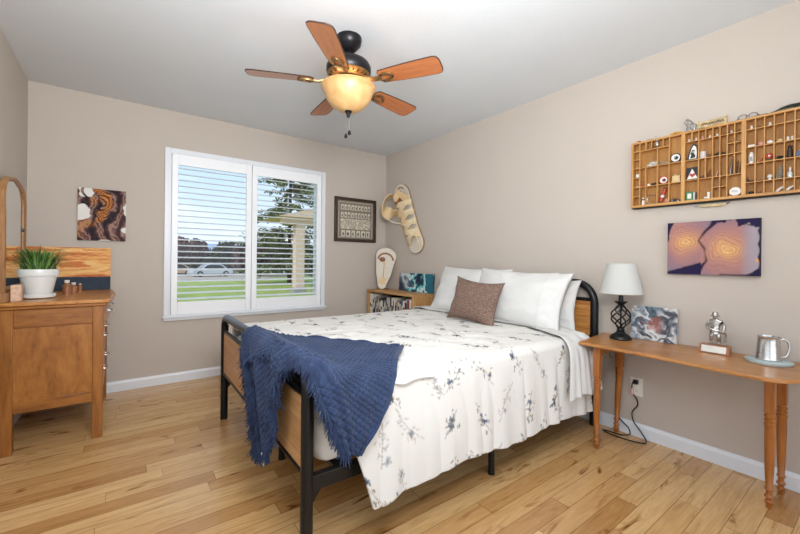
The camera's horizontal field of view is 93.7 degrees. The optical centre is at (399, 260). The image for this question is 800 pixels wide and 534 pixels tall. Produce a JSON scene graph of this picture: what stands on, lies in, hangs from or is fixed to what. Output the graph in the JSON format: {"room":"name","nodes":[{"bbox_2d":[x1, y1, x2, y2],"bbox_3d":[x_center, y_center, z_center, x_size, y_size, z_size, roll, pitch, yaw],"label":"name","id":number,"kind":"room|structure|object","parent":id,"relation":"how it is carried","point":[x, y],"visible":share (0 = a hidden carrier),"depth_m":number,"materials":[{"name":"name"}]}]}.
{"room":"bedroom","nodes":[
{"label":"bedroom","id":0,"kind":"room"},
{"bbox_2d":[0,28,27,229],"bbox_3d":[-1.354,-0.114,0.753,0.140,2.440,5.026,1,0,-37],"label":"wall","id":1,"kind":"structure","parent":0,"point":[13,81],"depth_m":2.43,"materials":[{"name":"paint"}]},
{"bbox_2d":[14,413,21,425],"bbox_3d":[-1.302,1.063,0.793,0.013,0.086,5.014,1,0,-37],"label":"baseboard","id":2,"kind":"structure","parent":1,"relation":"attached to","point":[16,416],"depth_m":2.53,"materials":[{"name":"white wood"}]},
{"bbox_2d":[26,80,386,382],"bbox_3d":[-1.533,-0.116,3.840,3.541,2.440,0.140,1,0,-37],"label":"wall","id":3,"kind":"structure","parent":0,"point":[75,139],"depth_m":3.26,"materials":[{"name":"paint"}]},
{"bbox_2d":[77,187,125,240],"bbox_3d":[-2.432,-0.371,3.066,0.308,0.417,0.022,1,0,-37],"label":"painting","id":4,"kind":"object","parent":3,"relation":"attached to","point":[101,212],"visible":1,"depth_m":3.05,"materials":[{"name":"fabric"}]},
{"bbox_2d":[106,366,220,392],"bbox_3d":[-1.500,1.061,3.779,3.261,0.086,0.013,1,0,-37],"label":"baseboard","id":5,"kind":"structure","parent":3,"relation":"attached to","point":[116,386],"depth_m":3.32,"materials":[{"name":"white wood"}]},
{"bbox_2d":[162,147,326,320],"bbox_3d":[-1.503,-0.228,3.831,1.569,1.545,0.190,1,0,-37],"label":"window","id":6,"kind":"structure","parent":3,"relation":"in","point":[166,316],"depth_m":3.58,"materials":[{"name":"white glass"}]},
{"bbox_2d":[170,153,251,314],"bbox_3d":[-1.771,-0.234,3.560,0.686,1.446,0.062,1,0,-37],"label":"shutter panel","id":7,"kind":"object","parent":6,"relation":"attached to","point":[187,307],"visible":1,"depth_m":3.52,"materials":[{"name":"white wood"}]},
{"bbox_2d":[250,166,321,309],"bbox_3d":[-1.192,-0.227,3.991,0.746,1.446,0.062,1,0,-37],"label":"shutter panel","id":8,"kind":"object","parent":6,"relation":"attached to","point":[308,300],"visible":1,"depth_m":3.95,"materials":[{"name":"white wood"}]},
{"bbox_2d":[334,196,375,242],"bbox_3d":[-0.527,-0.480,4.480,0.564,0.520,0.030,1,0,-37],"label":"framed display","id":9,"kind":"object","parent":3,"relation":"attached to","point":[354,218],"visible":1,"depth_m":4.47,"materials":[{"name":"brown wood"}]},
{"bbox_2d":[0,0,795,155],"bbox_3d":[0.023,-1.379,1.769,3.541,0.120,5.306,1,0,-37],"label":"ceiling","id":10,"kind":"structure","parent":0,"point":[191,57],"depth_m":2.34,"materials":[{"name":"paint"}]},
{"bbox_2d":[245,20,442,137],"bbox_3d":[-0.310,-1.027,2.259,1.109,0.592,1.094,1,0,-37],"label":"ceiling fan","id":11,"kind":"object","parent":10,"relation":"hanging from","point":[348,88],"visible":1,"depth_m":2.13,"materials":[{"name":"brown wood"}]},
{"bbox_2d":[0,375,799,533],"bbox_3d":[-0.004,1.145,1.769,3.541,0.050,5.306,1,0,-37],"label":"floor","id":12,"kind":"structure","parent":0,"point":[164,460],"depth_m":1.86,"materials":[{"name":"brown wood"}]},
{"bbox_2d":[0,289,114,457],"bbox_3d":[-2.287,0.666,2.564,0.537,0.860,0.914,1,0,-37],"label":"dresser","id":13,"kind":"object","parent":12,"relation":"on","point":[53,351],"visible":0.98,"depth_m":2.21,"materials":[{"name":"brown wood"}]},
{"bbox_2d":[0,176,26,302],"bbox_3d":[-2.412,-0.143,2.342,0.052,0.755,0.680,1,0,-37],"label":"dresser mirror","id":14,"kind":"object","parent":13,"relation":"on","point":[13,205],"visible":0.77,"depth_m":2.27,"materials":[{"name":"brown wood"}]},
{"bbox_2d":[6,181,22,285],"bbox_3d":[-2.414,-0.170,2.341,0.006,0.644,0.544,1,0,-37],"label":"mirror glass","id":15,"kind":"object","parent":14,"relation":"on","point":[14,190],"depth_m":2.34,"materials":[{"name":"white"}]},
{"bbox_2d":[10,284,22,301],"bbox_3d":[-2.238,0.189,2.191,0.045,0.094,0.065,1,0,-37],"label":"box","id":16,"kind":"object","parent":13,"relation":"on","point":[16,291],"visible":1,"depth_m":2.17,"materials":[{"name":"brown wood"}]},
{"bbox_2d":[9,245,76,298],"bbox_3d":[-2.235,0.070,2.371,0.297,0.332,0.372,1,0,-37],"label":"potted plant","id":17,"kind":"object","parent":13,"relation":"on","point":[39,273],"visible":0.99,"depth_m":2.29,"materials":[{"name":"green plant"}]},
{"bbox_2d":[62,280,70,293],"bbox_3d":[-2.333,0.186,2.628,0.048,0.098,0.047,1,0,-37],"label":"bottle","id":18,"kind":"object","parent":13,"relation":"on","point":[66,288],"visible":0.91,"depth_m":2.61,"materials":[{"name":"orange glass"}]},
{"bbox_2d":[26,246,110,290],"bbox_3d":[-2.572,0.064,2.924,0.500,0.336,0.038,1,0,-37],"label":"painting","id":19,"kind":"object","parent":13,"relation":"on","point":[92,269],"visible":0.66,"depth_m":2.97,"materials":[{"name":"wood"}]},
{"bbox_2d":[71,282,76,292],"bbox_3d":[-2.371,0.197,2.725,0.042,0.075,0.041,1,0,-37],"label":"bottle","id":20,"kind":"object","parent":13,"relation":"on","point":[73,284],"visible":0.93,"depth_m":2.71,"materials":[{"name":"orange glass"}]},
{"bbox_2d":[78,283,81,291],"bbox_3d":[-2.407,0.203,2.822,0.028,0.062,0.028,1,0,-37],"label":"bottle","id":21,"kind":"object","parent":13,"relation":"on","point":[80,284],"visible":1,"depth_m":2.81,"materials":[{"name":"orange glass"}]},
{"bbox_2d":[367,288,433,312],"bbox_3d":[-0.025,0.735,4.267,0.280,0.770,0.895,1,0,-37],"label":"bookcase","id":22,"kind":"object","parent":12,"relation":"on","point":[418,298],"visible":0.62,"depth_m":4.01,"materials":[{"name":"brown wood"}]},
{"bbox_2d":[371,298,373,312],"bbox_3d":[-0.276,0.561,4.542,0.156,0.222,0.031,1,0,-37],"label":"book","id":23,"kind":"object","parent":22,"relation":"on","point":[371,298],"visible":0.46,"depth_m":4.49,"materials":[{"name":"paper"}]},
{"bbox_2d":[370,293,382,312],"bbox_3d":[-0.289,0.536,4.571,0.168,0.271,0.028,1,0,-37],"label":"book","id":24,"kind":"object","parent":22,"relation":"on","point":[372,295],"visible":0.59,"depth_m":4.52,"materials":[{"name":"paper"}]},
{"bbox_2d":[375,294,386,311],"bbox_3d":[-0.222,0.537,4.476,0.157,0.270,0.021,1,0,-37],"label":"book","id":25,"kind":"object","parent":22,"relation":"on","point":[376,294],"visible":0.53,"depth_m":4.44,"materials":[{"name":"paper"}]},
{"bbox_2d":[379,297,385,311],"bbox_3d":[-0.178,0.554,4.404,0.140,0.237,0.034,1,0,-37],"label":"book","id":26,"kind":"object","parent":22,"relation":"on","point":[384,298],"visible":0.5,"depth_m":4.37,"materials":[{"name":"paper"}]},
{"bbox_2d":[377,295,388,311],"bbox_3d":[-0.196,0.544,4.429,0.151,0.258,0.025,1,0,-37],"label":"book","id":27,"kind":"object","parent":22,"relation":"on","point":[383,296],"visible":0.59,"depth_m":4.39,"materials":[{"name":"paper"}]},
{"bbox_2d":[376,248,395,288],"bbox_3d":[-0.172,0.097,4.562,0.254,0.500,0.116,1,0,1],"label":"mask","id":28,"kind":"object","parent":22,"relation":"on","point":[385,257],"visible":1,"depth_m":4.55,"materials":[{"name":"beige wood"}]},
{"bbox_2d":[390,296,402,310],"bbox_3d":[-0.038,0.539,4.243,0.170,0.271,0.023,1,0,-37],"label":"book","id":29,"kind":"object","parent":22,"relation":"on","point":[390,296],"visible":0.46,"depth_m":4.20,"materials":[{"name":"paper"}]},
{"bbox_2d":[391,297,404,310],"bbox_3d":[-0.021,0.546,4.217,0.164,0.257,0.035,1,0,-37],"label":"book","id":30,"kind":"object","parent":22,"relation":"on","point":[398,298],"visible":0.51,"depth_m":4.18,"materials":[{"name":"paper"}]},
{"bbox_2d":[399,273,434,293],"bbox_3d":[0.178,0.248,4.218,0.034,0.206,0.600,1,0,-37],"label":"painting","id":31,"kind":"object","parent":22,"relation":"on","point":[424,283],"visible":1,"depth_m":4.18,"materials":[{"name":"paint"}]},
{"bbox_2d":[220,279,598,533],"bbox_3d":[0.056,0.620,2.611,2.122,1.003,1.575,1,0,-36],"label":"frame","id":32,"kind":"object","parent":12,"relation":"on","point":[295,435],"visible":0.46,"depth_m":1.51,"materials":[{"name":"black metal"}]},
{"bbox_2d":[236,334,339,460],"bbox_3d":[0.052,0.662,2.608,1.976,0.278,1.524,1,0,-36],"label":"mattress","id":33,"kind":"object","parent":32,"relation":"on","point":[322,451],"visible":0.02,"depth_m":1.44,"materials":[{"name":"fabric"}]},
{"bbox_2d":[560,280,581,329],"bbox_3d":[1.028,0.331,2.876,0.161,0.392,0.709,1,0,-39],"label":"pillow","id":34,"kind":"object","parent":33,"relation":"on","point":[567,310],"visible":0.1,"depth_m":2.63,"materials":[{"name":"white fabric"}]},
{"bbox_2d":[235,325,403,468],"bbox_3d":[-0.340,0.607,1.768,0.693,0.550,0.946,1,0,-37],"label":"throw blanket","id":35,"kind":"object","parent":32,"relation":"on","point":[352,382],"visible":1,"depth_m":1.46,"materials":[{"name":"blue fabric"}]},
{"bbox_2d":[232,308,592,509],"bbox_3d":[-0.007,0.707,2.558,1.806,0.521,1.737,1,0,-36],"label":"comforter","id":36,"kind":"object","parent":32,"relation":"on","point":[464,389],"visible":0.74,"depth_m":1.89,"materials":[{"name":"fabric"}]},
{"bbox_2d":[447,276,504,325],"bbox_3d":[0.559,0.304,2.819,0.165,0.364,0.468,1,0,-40],"label":"throw cushion","id":37,"kind":"object","parent":36,"relation":"on","point":[475,301],"visible":0.98,"depth_m":2.74,"materials":[{"name":"pink fabric"}]},
{"bbox_2d":[412,305,602,402],"bbox_3d":[0.690,0.635,3.050,0.411,0.382,1.839,1,0,-32],"label":"sheet","id":38,"kind":"object","parent":36,"relation":"on","point":[581,356],"visible":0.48,"depth_m":2.28,"materials":[{"name":"white fabric"}]},
{"bbox_2d":[430,266,512,310],"bbox_3d":[0.589,0.265,3.259,0.249,0.424,0.812,1,0,-38],"label":"pillow","id":39,"kind":"object","parent":38,"relation":"on","point":[445,293],"visible":0.46,"depth_m":3.34,"materials":[{"name":"white fabric"}]},
{"bbox_2d":[479,268,573,329],"bbox_3d":[0.866,0.275,2.823,0.237,0.428,0.810,1,0,-38],"label":"pillow","id":40,"kind":"object","parent":38,"relation":"on","point":[530,299],"visible":0.75,"depth_m":2.64,"materials":[{"name":"white fabric"}]},
{"bbox_2d":[579,332,799,508],"bbox_3d":[1.513,0.817,2.042,0.490,0.641,1.012,1,0,-37],"label":"side table","id":41,"kind":"object","parent":12,"relation":"on","point":[776,380],"visible":0.98,"depth_m":1.83,"materials":[{"name":"brown wood"}]},
{"bbox_2d":[599,263,646,443],"bbox_3d":[1.401,0.576,2.377,0.282,1.115,0.256,1,0,-34],"label":"table lamp","id":42,"kind":"object","parent":41,"relation":"on","point":[620,279],"visible":0.96,"depth_m":2.31,"materials":[{"name":"black metal"}]},
{"bbox_2d":[631,305,678,343],"bbox_3d":[1.574,0.393,2.325,0.032,0.209,0.245,1,0,-37],"label":"painting","id":43,"kind":"object","parent":41,"relation":"on","point":[658,324],"visible":0.99,"depth_m":2.31,"materials":[{"name":"paint"}]},
{"bbox_2d":[699,312,731,355],"bbox_3d":[1.702,0.387,2.026,0.076,0.223,0.128,1,0,-37],"label":"trophy","id":44,"kind":"object","parent":41,"relation":"on","point":[710,347],"visible":1,"depth_m":2.01,"materials":[{"name":"silver metal"}]},
{"bbox_2d":[744,355,794,366],"bbox_3d":[1.804,0.492,1.836,0.176,0.015,0.176,1,0,-37],"label":"trivet","id":45,"kind":"object","parent":41,"relation":"on","point":[751,358],"visible":0.68,"depth_m":1.79,"materials":[{"name":"stone"}]},
{"bbox_2d":[755,335,790,361],"bbox_3d":[1.812,0.427,1.827,0.098,0.114,0.121,1,0,-37],"label":"tankard","id":46,"kind":"object","parent":45,"relation":"on","point":[768,348],"visible":1,"depth_m":1.81,"materials":[{"name":"grey metal"}]},
{"bbox_2d":[385,0,799,474],"bbox_3d":[1.373,-0.085,2.784,0.140,2.440,5.026,1,0,-37],"label":"wall","id":47,"kind":"structure","parent":0,"point":[543,184],"depth_m":2.46,"materials":[{"name":"paint"}]},
{"bbox_2d":[382,184,424,253],"bbox_3d":[-0.003,-0.495,4.287,0.292,0.835,0.561,1,0,-37],"label":"sandal","id":48,"kind":"object","parent":47,"relation":"hanging from","point":[402,197],"visible":1,"depth_m":4.30,"materials":[{"name":"wicker"}]},
{"bbox_2d":[630,377,642,396],"bbox_3d":[1.534,0.819,2.432,0.007,0.116,0.074,1,0,-37],"label":"wall outlet","id":49,"kind":"object","parent":47,"relation":"attached to","point":[638,389],"visible":0.89,"depth_m":2.42,"materials":[{"name":"plastic"}]},
{"bbox_2d":[579,411,799,492],"bbox_3d":[1.303,1.091,2.734,0.013,0.086,5.014,1,0,-37],"label":"baseboard","id":50,"kind":"structure","parent":47,"relation":"attached to","point":[732,461],"depth_m":2.15,"materials":[{"name":"white wood"}]},
{"bbox_2d":[667,218,761,275],"bbox_3d":[1.759,-0.071,2.121,0.030,0.305,0.411,1,0,-37],"label":"painting","id":51,"kind":"object","parent":47,"relation":"attached to","point":[732,247],"visible":1,"depth_m":2.09,"materials":[{"name":"paint"}]},
{"bbox_2d":[631,107,799,209],"bbox_3d":[1.759,-0.541,2.116,0.046,0.424,0.816,1,0,-37],"label":"tray","id":52,"kind":"object","parent":47,"relation":"attached to","point":[785,123],"visible":1,"depth_m":2.08,"materials":[{"name":"brown wood"}]},
{"bbox_2d":[647,161,656,166],"bbox_3d":[1.581,-0.603,2.350,0.031,0.031,0.062,1,0,-44],"label":"heap","id":53,"kind":"object","parent":52,"relation":"on","point":[653,163],"visible":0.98,"depth_m":2.34,"materials":[{"name":"white"}]},
{"bbox_2d":[640,145,668,152],"bbox_3d":[1.593,-0.694,2.340,0.038,0.004,0.156,1,0,-37],"label":"shelf","id":54,"kind":"object","parent":52,"relation":"attached to","point":[660,148],"depth_m":2.34,"materials":[{"name":"brown wood"}]},
{"bbox_2d":[633,181,680,188],"bbox_3d":[1.598,-0.466,2.330,0.038,0.004,0.258,1,0,-37],"label":"shelf","id":55,"kind":"object","parent":52,"relation":"attached to","point":[658,185],"depth_m":2.32,"materials":[{"name":"brown wood"}]},
{"bbox_2d":[633,161,680,170],"bbox_3d":[1.599,-0.586,2.330,0.038,0.004,0.258,1,0,-37],"label":"shelf","id":56,"kind":"object","parent":52,"relation":"attached to","point":[670,164],"depth_m":2.33,"materials":[{"name":"brown wood"}]},
{"bbox_2d":[659,187,666,201],"bbox_3d":[1.616,-0.405,2.304,0.018,0.087,0.044,1,0,-37],"label":"tube","id":57,"kind":"object","parent":52,"relation":"on","point":[665,188],"visible":1,"depth_m":2.30,"materials":[{"name":"red plastic"}]},
{"bbox_2d":[659,176,667,183],"bbox_3d":[1.615,-0.493,2.298,0.011,0.050,0.050,1,0,-37],"label":"badge","id":58,"kind":"object","parent":52,"relation":"on","point":[664,179],"visible":1,"depth_m":2.29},
{"bbox_2d":[670,153,680,161],"bbox_3d":[1.653,-0.616,2.249,0.011,0.056,0.056,1,0,-37],"label":"badge","id":59,"kind":"object","parent":52,"relation":"on","point":[676,157],"visible":1,"depth_m":2.25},
{"bbox_2d":[671,174,680,182],"bbox_3d":[1.657,-0.493,2.248,0.023,0.051,0.044,1,0,-37],"label":"carved block","id":60,"kind":"object","parent":52,"relation":"on","point":[676,178],"visible":0.99,"depth_m":2.24,"materials":[{"name":"beige wood"}]},
{"bbox_2d":[686,192,692,199],"bbox_3d":[1.696,-0.376,2.196,0.017,0.050,0.032,1,0,-37],"label":"matchbox","id":61,"kind":"object","parent":52,"relation":"on","point":[689,195],"visible":0.93,"depth_m":2.19},
{"bbox_2d":[684,119,697,131],"bbox_3d":[1.700,-0.796,2.195,0.014,0.078,0.066,1,0,-37],"label":"animal","id":62,"kind":"object","parent":52,"relation":"on","point":[695,125],"visible":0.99,"depth_m":2.20},
{"bbox_2d":[687,166,697,179],"bbox_3d":[1.704,-0.506,2.185,0.009,0.074,0.056,1,0,-37],"label":"plaque","id":63,"kind":"object","parent":52,"relation":"on","point":[692,173],"visible":1,"depth_m":2.18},
{"bbox_2d":[687,143,697,159],"bbox_3d":[1.705,-0.633,2.185,0.008,0.098,0.053,1,0,-37],"label":"badge","id":64,"kind":"object","parent":52,"relation":"on","point":[693,153],"visible":1,"depth_m":2.18,"materials":[{"name":"white"}]},
{"bbox_2d":[685,136,718,143],"bbox_3d":[1.735,-0.691,2.149,0.038,0.004,0.157,1,0,-37],"label":"shelf","id":65,"kind":"object","parent":52,"relation":"attached to","point":[706,140],"depth_m":2.15,"materials":[{"name":"brown wood"}]},
{"bbox_2d":[700,151,706,157],"bbox_3d":[1.735,-0.603,2.148,0.031,0.039,0.031,1,0,-37],"label":"spool","id":66,"kind":"object","parent":52,"relation":"on","point":[702,153],"visible":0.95,"depth_m":2.14,"materials":[{"name":"plastic"}]},
{"bbox_2d":[694,202,728,206],"bbox_3d":[1.764,-0.316,2.130,0.017,0.022,0.168,1,0,-37],"label":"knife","id":67,"kind":"object","parent":52,"relation":"hanging from","point":[712,204],"visible":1,"depth_m":2.12,"materials":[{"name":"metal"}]},
{"bbox_2d":[696,115,727,128],"bbox_3d":[1.765,-0.778,2.125,0.014,0.050,0.140,1,0,-37],"label":"sign","id":68,"kind":"object","parent":52,"relation":"on","point":[721,120],"visible":0.95,"depth_m":2.12,"materials":[{"name":"brown wood"}]},
{"bbox_2d":[685,173,740,181],"bbox_3d":[1.760,-0.466,2.112,0.038,0.004,0.250,1,0,-37],"label":"shelf","id":69,"kind":"object","parent":52,"relation":"attached to","point":[721,176],"depth_m":2.10,"materials":[{"name":"brown wood"}]},
{"bbox_2d":[685,151,740,162],"bbox_3d":[1.762,-0.581,2.112,0.038,0.004,0.250,1,0,-37],"label":"shelf","id":70,"kind":"object","parent":52,"relation":"attached to","point":[729,154],"depth_m":2.10,"materials":[{"name":"brown wood"}]},
{"bbox_2d":[720,131,741,136],"bbox_3d":[1.811,-0.690,2.047,0.038,0.004,0.089,1,0,-37],"label":"shelf","id":71,"kind":"object","parent":52,"relation":"attached to","point":[735,134],"depth_m":2.05,"materials":[{"name":"brown wood"}]},
{"bbox_2d":[729,187,740,195],"bbox_3d":[1.812,-0.373,2.029,0.007,0.047,0.050,1,0,-37],"label":"oval plate","id":72,"kind":"object","parent":52,"relation":"on","point":[734,191],"visible":1,"depth_m":2.03,"materials":[{"name":"ceramic"}]},
{"bbox_2d":[728,141,741,144],"bbox_3d":[1.819,-0.638,2.035,0.038,0.004,0.058,1,0,-37],"label":"shelf","id":73,"kind":"object","parent":52,"relation":"attached to","point":[732,142],"depth_m":2.04,"materials":[{"name":"brown wood"}]},
{"bbox_2d":[749,152,753,162],"bbox_3d":[1.857,-0.541,1.982,0.024,0.060,0.022,1,0,-37],"label":"bottle","id":74,"kind":"object","parent":52,"relation":"on","point":[751,155],"visible":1,"depth_m":1.98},
{"bbox_2d":[765,153,772,159],"bbox_3d":[1.895,-0.531,1.925,0.013,0.040,0.030,1,0,-37],"label":"flower","id":75,"kind":"object","parent":52,"relation":"on","point":[768,155],"visible":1,"depth_m":1.92,"materials":[{"name":"red"}]},
{"bbox_2d":[746,176,799,183],"bbox_3d":[1.919,-0.411,1.897,0.038,0.004,0.248,1,0,-37],"label":"shelf","id":76,"kind":"object","parent":52,"relation":"attached to","point":[764,180],"depth_m":1.91,"materials":[{"name":"brown wood"}]},
{"bbox_2d":[746,156,799,165],"bbox_3d":[1.920,-0.509,1.897,0.038,0.004,0.248,1,0,-37],"label":"shelf","id":77,"kind":"object","parent":52,"relation":"attached to","point":[765,162],"depth_m":1.92,"materials":[{"name":"brown wood"}]},
{"bbox_2d":[746,138,799,148],"bbox_3d":[1.921,-0.596,1.897,0.038,0.004,0.248,1,0,-37],"label":"shelf","id":78,"kind":"object","parent":52,"relation":"attached to","point":[796,141],"depth_m":1.91,"materials":[{"name":"brown wood"}]},
{"bbox_2d":[746,119,799,131],"bbox_3d":[1.922,-0.689,1.897,0.038,0.004,0.248,1,0,-37],"label":"shelf","id":79,"kind":"object","parent":52,"relation":"attached to","point":[789,123],"depth_m":1.91,"materials":[{"name":"brown wood"}]},
{"bbox_2d":[776,164,782,178],"bbox_3d":[1.920,-0.451,1.897,0.006,0.076,0.024,1,0,-37],"label":"arrowhead","id":80,"kind":"object","parent":52,"relation":"on","point":[780,171],"visible":1,"depth_m":1.89,"materials":[{"name":"grey stone"}]},
{"bbox_2d":[771,102,799,112],"bbox_3d":[1.947,-0.766,1.870,0.023,0.029,0.143,1,0,-37],"label":"feather","id":81,"kind":"object","parent":52,"relation":"on","point":[793,104],"visible":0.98,"depth_m":1.87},
{"bbox_2d":[787,145,792,157],"bbox_3d":[1.942,-0.545,1.869,0.023,0.070,0.023,1,0,8],"label":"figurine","id":82,"kind":"object","parent":52,"relation":"on","point":[789,150],"visible":1,"depth_m":1.86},
{"bbox_2d":[787,167,792,176],"bbox_3d":[1.942,-0.438,1.867,0.020,0.051,0.020,1,0,-37],"label":"glass bottle","id":83,"kind":"object","parent":52,"relation":"on","point":[790,173],"visible":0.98,"depth_m":1.86,"materials":[{"name":"white glass"}]},
{"label":"outside","id":84,"kind":"structure","parent":0,"visible":0},
{"bbox_2d":[179,262,312,276],"bbox_3d":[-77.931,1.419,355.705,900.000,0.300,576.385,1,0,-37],"label":"ground","id":85,"kind":"structure","parent":84,"point":[234,272],"depth_m":48.39,"materials":[{"name":"grey asphalt"}]},
{"bbox_2d":[177,236,208,273],"bbox_3d":[-31.096,-0.378,49.071,10.202,5.898,8.342,1,0,-37],"label":"shrub","id":86,"kind":"object","parent":85,"relation":"on","point":[180,242],"visible":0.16,"depth_m":48.95,"materials":[{"name":"green plant"}]},
{"bbox_2d":[185,241,236,267],"bbox_3d":[-31.502,-0.423,61.124,9.988,6.009,8.682,1,0,-31],"label":"shrub","id":87,"kind":"object","parent":85,"relation":"on","point":[217,249],"visible":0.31,"depth_m":60.02,"materials":[{"name":"green plant"}]},
{"bbox_2d":[229,240,292,272],"bbox_3d":[-20.639,-0.517,56.742,9.280,5.806,8.337,1,0,-37],"label":"shrub","id":88,"kind":"object","parent":85,"relation":"on","point":[233,249],"visible":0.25,"depth_m":54.16,"materials":[{"name":"green plant"}]},
{"bbox_2d":[304,250,312,271],"bbox_3d":[-10.829,-0.865,64.353,11.004,6.766,9.636,1,0,-37],"label":"shrub","id":89,"kind":"object","parent":85,"relation":"on","point":[311,266],"visible":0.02,"depth_m":63.64,"materials":[{"name":"green plant"}]},
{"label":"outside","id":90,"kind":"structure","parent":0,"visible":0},
{"bbox_2d":[177,277,312,301],"bbox_3d":[17.807,2.443,43.022,200.000,0.300,39.528,1,0,-37],"label":"lawn","id":91,"kind":"structure","parent":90,"point":[305,280],"depth_m":25.98,"materials":[{"name":"green plant"}]},
{"bbox_2d":[232,178,313,282],"bbox_3d":[-9.792,-6.884,32.850,8.593,17.764,8.327,1,0,43],"label":"spruce tree","id":92,"kind":"object","parent":91,"relation":"on","point":[281,184],"visible":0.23,"depth_m":32.24,"materials":[{"name":"green plant"}]},
{"bbox_2d":[261,208,313,292],"bbox_3d":[-5.235,-1.204,25.916,7.900,6.500,4.750,1,0,-37],"label":"porch","id":93,"kind":"object","parent":91,"relation":"on","point":[297,216],"visible":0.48,"depth_m":22.70,"materials":[{"name":"beige paint"}]},
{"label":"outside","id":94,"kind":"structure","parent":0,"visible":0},
{"bbox_2d":[177,275,268,279],"bbox_3d":[-46.144,1.599,23.002,73.500,0.020,14.000,1,0,-37],"label":"driveway","id":95,"kind":"structure","parent":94,"point":[222,276],"depth_m":40.79,"materials":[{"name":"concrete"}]},
{"bbox_2d":[177,264,188,273],"bbox_3d":[-26.308,1.076,44.007,4.000,1.450,1.890,1,0,-31],"label":"parked car","id":96,"kind":"object","parent":95,"relation":"on","point":[178,265],"visible":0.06,"depth_m":43.60,"materials":[{"name":"white metal"}]},
{"bbox_2d":[187,264,232,276],"bbox_3d":[-21.950,1.123,43.513,1.890,1.450,4.500,1,0,45],"label":"parked car","id":97,"kind":"object","parent":95,"relation":"on","point":[202,265],"visible":0.71,"depth_m":42.83,"materials":[{"name":"silver metal"}]},
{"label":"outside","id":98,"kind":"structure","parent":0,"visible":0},
{"bbox_2d":[207,244,242,249],"bbox_3d":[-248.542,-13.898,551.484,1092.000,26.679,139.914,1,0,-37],"label":"mountains","id":99,"kind":"structure","parent":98,"point":[208,244],"depth_m":518.25,"materials":[{"name":"blue"}]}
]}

